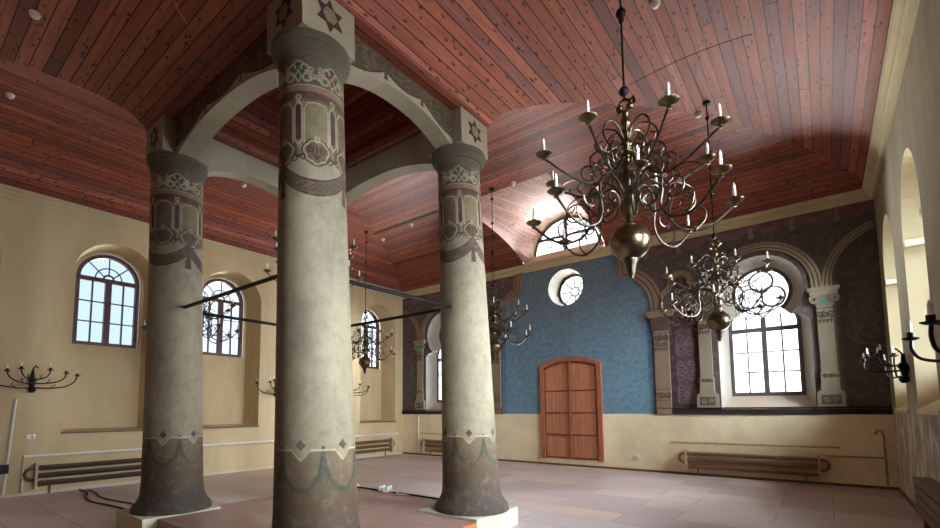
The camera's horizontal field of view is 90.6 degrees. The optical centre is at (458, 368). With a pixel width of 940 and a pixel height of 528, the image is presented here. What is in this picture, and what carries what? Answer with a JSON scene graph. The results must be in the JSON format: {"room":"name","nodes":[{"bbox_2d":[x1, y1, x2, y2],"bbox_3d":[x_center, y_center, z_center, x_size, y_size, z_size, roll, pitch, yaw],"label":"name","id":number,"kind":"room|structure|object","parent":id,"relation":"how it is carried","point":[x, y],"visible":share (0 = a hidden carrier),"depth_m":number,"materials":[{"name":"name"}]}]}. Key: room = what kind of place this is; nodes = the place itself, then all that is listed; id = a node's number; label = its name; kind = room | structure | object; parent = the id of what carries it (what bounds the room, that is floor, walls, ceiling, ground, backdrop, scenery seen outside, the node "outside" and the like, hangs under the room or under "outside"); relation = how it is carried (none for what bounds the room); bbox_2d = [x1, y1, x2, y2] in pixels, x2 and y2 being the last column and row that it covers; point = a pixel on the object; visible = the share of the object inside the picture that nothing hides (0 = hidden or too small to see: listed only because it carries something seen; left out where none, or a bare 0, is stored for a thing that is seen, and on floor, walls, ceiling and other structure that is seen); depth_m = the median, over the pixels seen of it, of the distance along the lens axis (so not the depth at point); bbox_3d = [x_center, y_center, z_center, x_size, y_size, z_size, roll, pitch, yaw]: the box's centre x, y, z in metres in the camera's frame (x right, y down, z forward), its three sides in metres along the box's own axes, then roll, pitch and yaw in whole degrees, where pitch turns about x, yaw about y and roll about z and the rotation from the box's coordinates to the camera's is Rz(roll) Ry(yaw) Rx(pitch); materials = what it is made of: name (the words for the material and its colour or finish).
{"room":"house of worship","nodes":[
{"label":"house of worship","id":0,"kind":"room"},
{"bbox_2d":[0,197,402,494],"bbox_3d":[-6.979,-0.360,10.357,0.600,5.620,15.540,-4,-6,38],"label":"wall","id":1,"kind":"structure","parent":0,"point":[42,250],"depth_m":9.80,"materials":[{"name":"yellow paint"}]},
{"bbox_2d":[0,464,8,473],"bbox_3d":[-8.052,1.783,8.246,0.060,0.160,0.120,-4,-6,38],"label":"switch box","id":2,"kind":"object","parent":1,"relation":"attached to","point":[4,469],"visible":1,"depth_m":8.23,"materials":[{"name":"black metal"}]},
{"bbox_2d":[1,399,17,494],"bbox_3d":[-8.024,1.387,8.320,0.044,1.702,0.124,-4,-6,38],"label":"conduit","id":3,"kind":"object","parent":1,"relation":"attached to","point":[15,400],"visible":1,"depth_m":8.32,"materials":[{"name":"white paint"}]},
{"bbox_2d":[26,434,35,438],"bbox_3d":[-7.844,1.245,8.547,0.080,0.080,0.120,-4,-6,38],"label":"wall socket","id":4,"kind":"object","parent":1,"relation":"attached to","point":[28,436],"visible":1,"depth_m":8.54,"materials":[{"name":"white plastic"}]},
{"bbox_2d":[0,362,80,392],"bbox_3d":[-7.711,0.157,8.480,0.500,0.555,1.340,-4,-6,38],"label":"wall sconce","id":5,"kind":"object","parent":1,"relation":"attached to","point":[32,379],"visible":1,"depth_m":8.57,"materials":[{"name":"black metal"}]},
{"bbox_2d":[61,429,142,433],"bbox_3d":[-7.354,1.294,9.695,0.670,0.035,1.550,-4,-6,38],"label":"ledge","id":6,"kind":"object","parent":1,"relation":"attached to","point":[70,432],"visible":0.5,"depth_m":9.38,"materials":[{"name":"brown wood"}]},
{"bbox_2d":[72,255,139,348],"bbox_3d":[-7.670,-1.485,10.177,0.110,2.020,1.160,-4,-6,38],"label":"window","id":7,"kind":"structure","parent":1,"relation":"in","point":[108,283],"depth_m":10.13,"materials":[{"name":"brown paint"}]},
{"bbox_2d":[0,183,402,298],"bbox_3d":[-6.724,-3.071,10.376,0.100,0.220,15.540,-4,-6,38],"label":"crown molding","id":8,"kind":"structure","parent":1,"relation":"attached to","point":[6,191],"depth_m":9.65,"materials":[{"name":"paint"}]},
{"bbox_2d":[0,452,402,497],"bbox_3d":[-6.711,2.396,9.921,0.030,0.050,15.540,-4,-6,38],"label":"baseboard","id":9,"kind":"structure","parent":1,"relation":"attached to","point":[267,467],"depth_m":9.46,"materials":[{"name":"wood"}]},
{"bbox_2d":[19,433,398,492],"bbox_3d":[-4.963,2.204,12.114,0.056,0.668,9.488,-4,-6,38],"label":"pipe","id":10,"kind":"object","parent":1,"relation":"attached to","point":[267,441],"visible":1,"depth_m":9.42,"materials":[{"name":"beige metal"}]},
{"bbox_2d":[203,279,243,357],"bbox_3d":[-6.173,-1.331,12.072,0.110,2.020,1.160,-4,-6,38],"label":"window","id":11,"kind":"structure","parent":1,"relation":"in","point":[221,302],"depth_m":12.17,"materials":[{"name":"brown paint"}]},
{"bbox_2d":[203,425,259,428],"bbox_3d":[-5.857,1.448,11.590,0.670,0.035,1.550,-4,-6,38],"label":"ledge","id":12,"kind":"object","parent":1,"relation":"attached to","point":[252,425],"visible":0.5,"depth_m":11.41,"materials":[{"name":"brown wood"}]},
{"bbox_2d":[256,375,274,396],"bbox_3d":[-4.699,0.467,12.294,0.500,0.555,1.340,-4,-6,38],"label":"wall sconce","id":13,"kind":"object","parent":1,"relation":"attached to","point":[270,382],"visible":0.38,"depth_m":11.97,"materials":[{"name":"black metal"}]},
{"bbox_2d":[353,381,369,395],"bbox_3d":[-3.183,0.623,14.212,0.500,0.555,1.340,-4,-6,38],"label":"wall sconce","id":14,"kind":"object","parent":1,"relation":"attached to","point":[368,386],"visible":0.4,"depth_m":14.35,"materials":[{"name":"black metal"}]},
{"bbox_2d":[361,310,379,368],"bbox_3d":[-3.154,-1.020,15.894,0.110,2.020,1.160,-4,-6,38],"label":"window","id":15,"kind":"structure","parent":1,"relation":"in","point":[372,314],"depth_m":16.20,"materials":[{"name":"brown paint"}]},
{"bbox_2d":[360,421,395,422],"bbox_3d":[-2.838,1.759,15.412,0.670,0.035,1.550,-4,-6,38],"label":"ledge","id":16,"kind":"object","parent":1,"relation":"attached to","point":[374,421],"visible":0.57,"depth_m":15.16,"materials":[{"name":"brown wood"}]},
{"bbox_2d":[145,0,489,169],"bbox_3d":[-1.994,-3.951,6.615,3.850,1.150,2.990,-4,-6,38],"label":"ceiling","id":17,"kind":"structure","parent":0,"point":[373,125],"depth_m":7.00,"materials":[{"name":"brown wood"}]},
{"bbox_2d":[0,0,892,291],"bbox_3d":[-1.862,-4.104,6.619,12.490,1.355,15.540,-4,-6,38],"label":"ceiling","id":18,"kind":"structure","parent":0,"point":[804,73],"depth_m":6.93,"materials":[{"name":"red wood"}]},
{"bbox_2d":[5,92,14,98],"bbox_3d":[-6.804,-4.140,7.066,0.110,0.064,0.110,-4,-6,38],"label":"smoke detector","id":19,"kind":"object","parent":18,"relation":"attached to","point":[9,95],"visible":1,"depth_m":7.04,"materials":[{"name":"white plastic"}]},
{"bbox_2d":[29,9,40,19],"bbox_3d":[-4.919,-4.104,5.407,0.110,0.064,0.110,-4,-6,38],"label":"smoke detector","id":20,"kind":"object","parent":18,"relation":"attached to","point":[34,14],"visible":1,"depth_m":5.38,"materials":[{"name":"white plastic"}]},
{"bbox_2d":[174,0,187,23],"bbox_3d":[-3.002,-3.939,4.787,0.054,0.251,0.678,-1,-5,5],"label":"loose wire","id":21,"kind":"object","parent":18,"relation":"hanging from","point":[174,0],"visible":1,"depth_m":5.01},
{"bbox_2d":[140,291,240,343],"bbox_3d":[-5.134,-2.099,9.079,1.599,3.825,1.599,-1,-5,4],"label":"chandelier","id":22,"kind":"object","parent":18,"relation":"hanging from","point":[228,310],"visible":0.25,"depth_m":9.10,"materials":[{"name":"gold metal"}]},
{"bbox_2d":[263,262,270,275],"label":"chandelier","id":23,"kind":"object","parent":18,"relation":"hanging from","point":[267,270],"depth_m":6.32,"materials":[{"name":"gold metal"}]},
{"bbox_2d":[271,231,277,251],"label":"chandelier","id":24,"kind":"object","parent":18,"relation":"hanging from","point":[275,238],"depth_m":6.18,"materials":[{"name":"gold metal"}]},
{"bbox_2d":[348,240,357,270],"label":"chandelier","id":25,"kind":"object","parent":18,"relation":"hanging from","point":[350,256],"depth_m":6.52,"materials":[{"name":"gold metal"}]},
{"bbox_2d":[351,231,395,373],"bbox_3d":[-2.474,-1.812,12.446,1.634,3.850,1.634,-4,-6,38],"label":"chandelier","id":26,"kind":"object","parent":18,"relation":"hanging from","point":[364,361],"visible":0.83,"depth_m":12.28,"materials":[{"name":"gold metal"}]},
{"bbox_2d":[487,187,532,360],"bbox_3d":[0.754,-2.063,10.044,1.599,3.815,1.599,4,-7,-43],"label":"chandelier","id":27,"kind":"object","parent":18,"relation":"hanging from","point":[495,345],"visible":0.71,"depth_m":9.88,"materials":[{"name":"gold metal"}]},
{"bbox_2d":[526,0,744,278],"bbox_3d":[1.423,-2.619,4.018,1.603,3.765,1.603,-4,-6,38],"label":"chandelier","id":28,"kind":"object","parent":18,"relation":"hanging from","point":[631,240],"visible":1,"depth_m":3.81,"materials":[{"name":"gold metal"}]},
{"bbox_2d":[718,157,722,164],"bbox_3d":[1.817,-1.434,3.222,0.024,0.061,0.025,2,-6,-29],"label":"candle","id":29,"kind":"object","parent":28,"relation":"on","point":[720,162],"depth_m":3.21,"materials":[{"name":"white wax"}]},
{"bbox_2d":[650,0,659,9],"bbox_3d":[2.357,-4.339,5.553,0.110,0.064,0.110,-4,-6,38],"label":"smoke detector","id":30,"kind":"object","parent":18,"relation":"attached to","point":[655,4],"visible":1,"depth_m":5.53,"materials":[{"name":"white plastic"}]},
{"bbox_2d":[695,112,701,117],"bbox_3d":[3.957,-4.167,7.659,0.110,0.064,0.110,-4,-6,38],"label":"smoke detector","id":31,"kind":"object","parent":18,"relation":"attached to","point":[698,114],"visible":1,"depth_m":7.63,"materials":[{"name":"white plastic"}]},
{"bbox_2d":[658,100,785,340],"bbox_3d":[3.954,-2.323,7.218,1.599,3.835,1.599,-1,-5,10],"label":"chandelier","id":32,"kind":"object","parent":18,"relation":"hanging from","point":[719,320],"visible":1,"depth_m":7.04,"materials":[{"name":"gold metal"}]},
{"bbox_2d":[0,454,923,527],"bbox_3d":[-1.631,2.129,6.312,14.090,0.120,16.540,-4,-6,38],"label":"floor","id":33,"kind":"structure","parent":0,"point":[544,495],"depth_m":7.77,"materials":[{"name":"tile"}]},
{"bbox_2d":[23,458,141,492],"bbox_3d":[-7.025,2.093,9.421,0.150,0.570,2.662,-4,-6,38],"label":"radiator","id":34,"kind":"object","parent":33,"relation":"on","point":[36,468],"visible":0.68,"depth_m":9.03,"materials":[{"name":"beige metal"}]},
{"bbox_2d":[78,489,125,508],"bbox_3d":[-5.841,2.204,7.645,3.954,0.028,0.204,-5,-7,40],"label":"cable","id":35,"kind":"object","parent":33,"relation":"on","point":[89,500],"visible":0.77,"depth_m":7.62,"materials":[{"name":"black rubber"}]},
{"bbox_2d":[87,489,133,504],"bbox_3d":[-5.689,2.215,7.791,3.801,0.024,0.138,-4,-6,37],"label":"cable","id":36,"kind":"object","parent":33,"relation":"on","point":[98,495],"visible":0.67,"depth_m":7.95,"materials":[{"name":"black rubber"}]},
{"bbox_2d":[116,114,220,527],"bbox_3d":[-3.821,-0.654,6.388,0.956,5.470,0.949,-4,-6,38],"label":"pillar","id":37,"kind":"structure","parent":33,"relation":"on","point":[172,481],"depth_m":6.13,"materials":[{"name":"paint"}]},
{"bbox_2d":[176,36,278,159],"bbox_3d":[-2.725,-3.235,5.610,2.664,0.600,0.250,-4,-6,38],"label":"arch","id":38,"kind":"object","parent":37,"relation":"attached to","point":[255,74],"visible":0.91,"depth_m":5.58,"materials":[{"name":"paint"}]},
{"bbox_2d":[203,312,275,325],"bbox_3d":[-3.171,-0.742,7.334,0.048,0.048,1.780,-4,-6,38],"label":"rod","id":39,"kind":"object","parent":37,"relation":"attached to","point":[204,313],"visible":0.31,"depth_m":7.08,"materials":[{"name":"black metal"}]},
{"bbox_2d":[207,138,277,196],"bbox_3d":[-3.257,-3.063,7.536,0.252,0.600,1.811,-4,-6,38],"label":"arch","id":40,"kind":"object","parent":37,"relation":"on","point":[225,160],"visible":0.55,"depth_m":7.24,"materials":[{"name":"paint"}]},
{"bbox_2d":[216,496,272,507],"bbox_3d":[-3.157,2.130,7.174,0.950,0.050,1.200,-4,-6,38],"label":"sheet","id":41,"kind":"object","parent":33,"relation":"on","point":[270,497],"visible":0.21,"depth_m":7.40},
{"bbox_2d":[267,0,359,527],"bbox_3d":[-1.291,-0.846,4.400,0.973,5.470,0.967,-4,-6,38],"label":"pillar","id":42,"kind":"structure","parent":33,"relation":"on","point":[311,43],"depth_m":4.15,"materials":[{"name":"paint"}]},
{"bbox_2d":[183,274,276,308],"bbox_3d":[-2.637,-0.894,5.406,2.630,0.048,0.048,-4,-6,38],"label":"rod","id":43,"kind":"object","parent":42,"relation":"attached to","point":[273,277],"visible":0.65,"depth_m":5.34,"materials":[{"name":"black metal"}]},
{"bbox_2d":[345,35,451,148],"bbox_3d":[-0.720,-3.255,5.547,0.254,0.600,1.811,-4,-6,38],"label":"arch","id":44,"kind":"object","parent":42,"relation":"attached to","point":[370,71],"visible":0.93,"depth_m":5.50,"materials":[{"name":"paint"}]},
{"bbox_2d":[349,279,451,308],"bbox_3d":[-0.630,-0.845,5.337,0.048,0.068,1.780,-4,-6,38],"label":"rod","id":45,"kind":"object","parent":42,"relation":"attached to","point":[352,282],"visible":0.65,"depth_m":5.24,"materials":[{"name":"black metal"}]},
{"bbox_2d":[157,488,476,527],"bbox_3d":[-1.448,1.898,5.829,3.220,0.152,3.020,-4,-6,38],"label":"platform","id":46,"kind":"object","parent":33,"relation":"on","point":[376,509],"visible":0.43,"depth_m":5.75,"materials":[{"name":"tile"}]},
{"bbox_2d":[378,485,408,494],"bbox_3d":[-1.000,1.876,7.202,0.573,0.119,0.194,-4,-6,38],"label":"plastic sheet","id":47,"kind":"object","parent":46,"relation":"on","point":[383,488],"visible":1,"depth_m":7.24,"materials":[{"name":"white plastic"}]},
{"bbox_2d":[357,486,438,498],"bbox_3d":[-1.008,1.937,7.296,2.001,0.024,0.049,-4,-6,37],"label":"cable","id":48,"kind":"object","parent":46,"relation":"on","point":[357,486],"visible":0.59,"depth_m":7.13,"materials":[{"name":"black rubber"}]},
{"bbox_2d":[355,438,394,455],"bbox_3d":[-2.935,2.515,14.597,0.150,0.570,2.642,-4,-6,38],"label":"radiator","id":49,"kind":"object","parent":33,"relation":"on","point":[391,441],"visible":0.63,"depth_m":14.92,"materials":[{"name":"beige metal"}]},
{"bbox_2d":[421,438,441,455],"bbox_3d":[-0.217,2.493,14.584,2.592,0.570,0.150,-4,-6,38],"label":"radiator","id":50,"kind":"object","parent":33,"relation":"on","point":[425,445],"visible":0.34,"depth_m":15.08,"materials":[{"name":"beige metal"}]},
{"bbox_2d":[419,106,517,527],"bbox_3d":[0.157,-0.695,6.265,0.973,5.470,0.967,-4,-6,38],"label":"pillar","id":51,"kind":"structure","parent":33,"relation":"on","point":[471,492],"depth_m":5.97,"materials":[{"name":"paint"}]},
{"bbox_2d":[678,449,830,483],"bbox_3d":[6.037,2.019,9.682,2.712,0.570,0.150,-4,-6,38],"label":"radiator","id":52,"kind":"object","parent":33,"relation":"on","point":[686,452],"visible":1,"depth_m":9.61,"materials":[{"name":"beige metal"}]},
{"bbox_2d":[771,453,843,475],"bbox_3d":[6.771,1.858,9.036,1.132,0.382,0.127,-4,-6,33],"label":"cable","id":53,"kind":"object","parent":52,"relation":"on","point":[771,453],"visible":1,"depth_m":8.98,"materials":[{"name":"black rubber"}]},
{"bbox_2d":[912,477,939,527],"bbox_3d":[4.697,1.537,4.439,0.170,0.640,2.960,-4,-6,38],"label":"radiator cover","id":54,"kind":"object","parent":33,"relation":"on","point":[927,490],"visible":1,"depth_m":4.99,"materials":[{"name":"brown wood"}]},
{"bbox_3d":[-2.363,-0.502,8.252,0.963,5.470,0.957,-4,-6,38],"label":"pillar","id":55,"kind":"structure","parent":33,"relation":"on","visible":0},
{"bbox_2d":[346,132,433,205],"bbox_3d":[-1.253,-3.083,7.474,2.664,0.600,0.251,-4,-6,38],"label":"arch","id":56,"kind":"object","parent":55,"relation":"on","point":[409,156],"visible":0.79,"depth_m":7.23,"materials":[{"name":"paint"}]},
{"bbox_2d":[351,308,440,326],"bbox_3d":[-1.166,-0.762,7.271,2.630,0.048,0.048,-4,-6,38],"label":"rod","id":57,"kind":"object","parent":55,"relation":"attached to","point":[438,309],"visible":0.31,"depth_m":7.05,"materials":[{"name":"black metal"}]},
{"bbox_2d":[402,199,898,486],"bbox_3d":[3.150,-0.900,12.704,12.490,6.955,0.640,-4,-6,38],"label":"wall","id":58,"kind":"structure","parent":0,"point":[608,324],"depth_m":10.61,"materials":[{"name":"paint"}]},
{"bbox_2d":[403,310,420,339],"bbox_3d":[-1.607,-1.511,16.106,0.841,1.152,0.036,-4,-6,38],"label":"band","id":59,"kind":"object","parent":58,"relation":"attached to","point":[412,318],"visible":0.85,"depth_m":15.96,"materials":[{"name":"brown paint"}]},
{"bbox_2d":[418,416,418,452],"bbox_3d":[-1.327,2.196,15.568,0.037,1.250,0.037,2,-6,-29],"label":"pipe","id":60,"kind":"object","parent":58,"relation":"attached to","point":[418,416],"visible":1,"depth_m":15.55,"materials":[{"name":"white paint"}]},
{"bbox_2d":[413,340,425,409],"bbox_3d":[-1.294,0.202,15.672,0.500,2.340,0.110,-4,-6,38],"label":"pilaster","id":61,"kind":"object","parent":58,"relation":"attached to","point":[420,403],"visible":1,"depth_m":15.65,"materials":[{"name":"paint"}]},
{"bbox_2d":[420,306,439,339],"bbox_3d":[-0.455,-1.592,15.203,2.098,1.140,0.036,-4,-6,38],"label":"band","id":62,"kind":"object","parent":58,"relation":"attached to","point":[429,315],"visible":0.31,"depth_m":15.69,"materials":[{"name":"brown paint"}]},
{"bbox_2d":[437,328,441,401],"bbox_3d":[-0.166,-0.303,15.448,1.320,2.810,0.110,-4,-6,38],"label":"window","id":63,"kind":"structure","parent":58,"relation":"in","point":[439,351],"depth_m":15.76,"materials":[{"name":"white glass"}]},
{"bbox_2d":[402,409,502,413],"bbox_3d":[-0.327,1.373,14.852,4.110,0.150,0.050,-4,-6,38],"label":"trim","id":64,"kind":"structure","parent":58,"relation":"attached to","point":[403,412],"depth_m":15.45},
{"bbox_2d":[489,331,503,413],"bbox_3d":[1.106,0.116,13.790,0.600,2.430,0.100,-4,-6,38],"label":"pilaster","id":65,"kind":"object","parent":58,"relation":"attached to","point":[495,365],"visible":0.54,"depth_m":13.73,"materials":[{"name":"stone"}]},
{"bbox_2d":[496,272,524,330],"bbox_3d":[1.532,-1.942,13.661,1.173,1.620,0.036,-4,-6,38],"label":"arch","id":66,"kind":"object","parent":58,"relation":"attached to","point":[516,292],"visible":0.74,"depth_m":13.59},
{"bbox_2d":[523,241,604,264],"bbox_3d":[2.848,-3.132,12.665,2.390,0.200,0.120,-4,-6,38],"label":"ledge","id":67,"kind":"object","parent":58,"relation":"attached to","point":[577,250],"visible":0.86,"depth_m":12.67,"materials":[{"name":"paint"}]},
{"bbox_2d":[534,216,598,256],"bbox_3d":[3.005,-3.729,12.922,1.980,0.990,0.100,-4,-6,38],"label":"window","id":68,"kind":"structure","parent":58,"relation":"in","point":[541,240],"depth_m":12.99,"materials":[{"name":"grey paint"}]},
{"bbox_2d":[559,274,581,304],"bbox_3d":[3.297,-2.173,13.120,0.970,0.970,0.110,-4,-6,38],"label":"window","id":69,"kind":"structure","parent":58,"relation":"in","point":[567,279],"depth_m":13.23,"materials":[{"name":"grey paint"}]},
{"bbox_2d":[540,357,604,461],"bbox_3d":[2.953,1.027,12.259,1.720,2.700,0.096,-4,-6,38],"label":"door","id":70,"kind":"structure","parent":58,"relation":"in","point":[571,403],"depth_m":12.23,"materials":[{"name":"brown wood"}]},
{"bbox_2d":[403,189,871,298],"bbox_3d":[2.919,-2.947,12.607,12.490,0.220,0.100,-4,-6,38],"label":"crown molding","id":71,"kind":"structure","parent":58,"relation":"attached to","point":[855,196],"depth_m":10.31,"materials":[{"name":"paint"}]},
{"bbox_2d":[616,257,661,310],"bbox_3d":[4.366,-2.156,11.440,1.173,1.620,0.036,-4,-6,38],"label":"band","id":72,"kind":"object","parent":58,"relation":"attached to","point":[648,284],"visible":0.6,"depth_m":11.24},
{"bbox_2d":[403,452,897,489],"bbox_3d":[2.984,2.519,12.162,12.490,0.050,0.020,-4,-6,38],"label":"baseboard","id":73,"kind":"structure","parent":58,"relation":"attached to","point":[563,464],"depth_m":10.19,"materials":[{"name":"brown wood"}]},
{"bbox_2d":[646,309,673,413],"bbox_3d":[4.783,-0.163,10.908,0.600,2.430,0.100,-4,-6,38],"label":"pilaster","id":74,"kind":"object","parent":58,"relation":"attached to","point":[660,327],"visible":1,"depth_m":10.89,"materials":[{"name":"stone"}]},
{"bbox_2d":[656,270,704,309],"bbox_3d":[5.148,-1.847,10.797,1.065,0.880,0.036,-4,-6,38],"label":"band","id":75,"kind":"object","parent":58,"relation":"attached to","point":[686,274],"visible":0.62,"depth_m":10.85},
{"bbox_2d":[674,307,691,311],"bbox_3d":[5.157,-1.364,10.754,0.660,0.070,0.030,-4,-6,38],"label":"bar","id":76,"kind":"object","parent":58,"relation":"attached to","point":[686,308],"visible":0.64,"depth_m":10.70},
{"bbox_2d":[690,302,719,407],"bbox_3d":[5.502,-0.313,10.345,0.500,2.340,0.110,-4,-6,38],"label":"pilaster","id":77,"kind":"object","parent":58,"relation":"attached to","point":[707,397],"visible":0.95,"depth_m":10.33,"materials":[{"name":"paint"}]},
{"bbox_2d":[671,441,840,448],"bbox_3d":[6.091,1.594,9.785,3.030,0.035,0.015,-4,-6,38],"label":"ledge","id":78,"kind":"object","parent":58,"relation":"attached to","point":[671,441],"visible":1,"depth_m":9.65,"materials":[{"name":"beige paint"}]},
{"bbox_2d":[704,242,821,301],"bbox_3d":[6.356,-2.108,9.864,2.098,1.140,0.036,-4,-6,38],"label":"band","id":79,"kind":"object","parent":58,"relation":"attached to","point":[802,257],"visible":0.75,"depth_m":9.58,"materials":[{"name":"beige paint"}]},
{"bbox_2d":[728,267,805,395],"bbox_3d":[6.646,-0.819,10.108,1.320,2.810,0.110,-4,-6,38],"label":"window","id":80,"kind":"structure","parent":58,"relation":"in","point":[764,329],"depth_m":10.02,"materials":[{"name":"grey paint"}]},
{"bbox_2d":[655,406,892,413],"bbox_3d":[6.260,0.874,9.688,4.100,0.150,0.050,-4,-6,38],"label":"trim","id":81,"kind":"structure","parent":58,"relation":"attached to","point":[764,411],"depth_m":9.34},
{"bbox_2d":[807,284,846,406],"bbox_3d":[7.175,-0.440,9.034,0.500,2.340,0.110,-4,-6,38],"label":"pilaster","id":82,"kind":"object","parent":58,"relation":"attached to","point":[831,394],"visible":1,"depth_m":9.03,"materials":[{"name":"paint"}]},
{"bbox_2d":[822,221,874,286],"bbox_3d":[7.508,-2.201,8.962,0.841,1.152,0.036,-4,-6,38],"label":"band","id":83,"kind":"object","parent":58,"relation":"attached to","point":[830,263],"visible":1,"depth_m":9.04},
{"bbox_2d":[826,455,884,458],"bbox_3d":[7.412,1.647,8.696,0.840,0.028,0.028,-4,-6,38],"label":"pipe","id":84,"kind":"object","parent":58,"relation":"attached to","point":[826,455],"visible":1,"depth_m":8.68,"materials":[{"name":"beige metal"}]},
{"bbox_2d":[874,430,889,487],"bbox_3d":[7.704,1.627,8.467,0.154,1.035,0.036,-4,-6,38],"label":"drain pipe","id":85,"kind":"object","parent":58,"relation":"attached to","point":[876,431],"visible":1,"depth_m":8.42,"materials":[{"name":"beige metal"}]},
{"bbox_2d":[874,0,939,504],"bbox_3d":[3.278,-1.137,2.317,0.572,5.620,15.540,-4,-6,38],"label":"wall","id":86,"kind":"structure","parent":0,"point":[907,194],"depth_m":6.08,"materials":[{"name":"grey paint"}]},
{"bbox_2d":[859,344,909,382],"bbox_3d":[6.113,-0.063,6.669,0.500,0.555,1.340,-4,-6,38],"label":"wall sconce","id":87,"kind":"object","parent":86,"relation":"attached to","point":[903,366],"visible":1,"depth_m":6.54,"materials":[{"name":"black metal"}]},
{"bbox_2d":[862,0,919,198],"bbox_3d":[2.986,-3.806,2.765,0.160,0.220,15.540,-4,-6,38],"label":"crown molding","id":88,"kind":"structure","parent":86,"relation":"attached to","point":[904,12],"depth_m":5.76,"materials":[{"name":"paint"}]},
{"bbox_2d":[898,487,919,514],"bbox_3d":[3.082,1.649,2.246,0.020,0.060,15.540,-4,-6,38],"label":"baseboard","id":89,"kind":"structure","parent":86,"relation":"attached to","point":[900,490],"depth_m":7.35,"materials":[{"name":"brown wood"}]},
{"bbox_2d":[901,300,939,362],"bbox_3d":[3.096,-0.165,2.829,0.500,0.555,1.340,-4,-6,38],"label":"wall sconce","id":90,"kind":"object","parent":86,"relation":"attached to","point":[930,318],"visible":1,"depth_m":2.67,"materials":[{"name":"black metal"}]},
{"bbox_2d":[927,308,932,314],"bbox_3d":[2.690,-0.323,2.651,0.023,0.045,0.023,-2,-5,16],"label":"candle","id":91,"kind":"object","parent":90,"relation":"on","point":[929,310],"depth_m":2.64,"materials":[{"name":"beige wax"}]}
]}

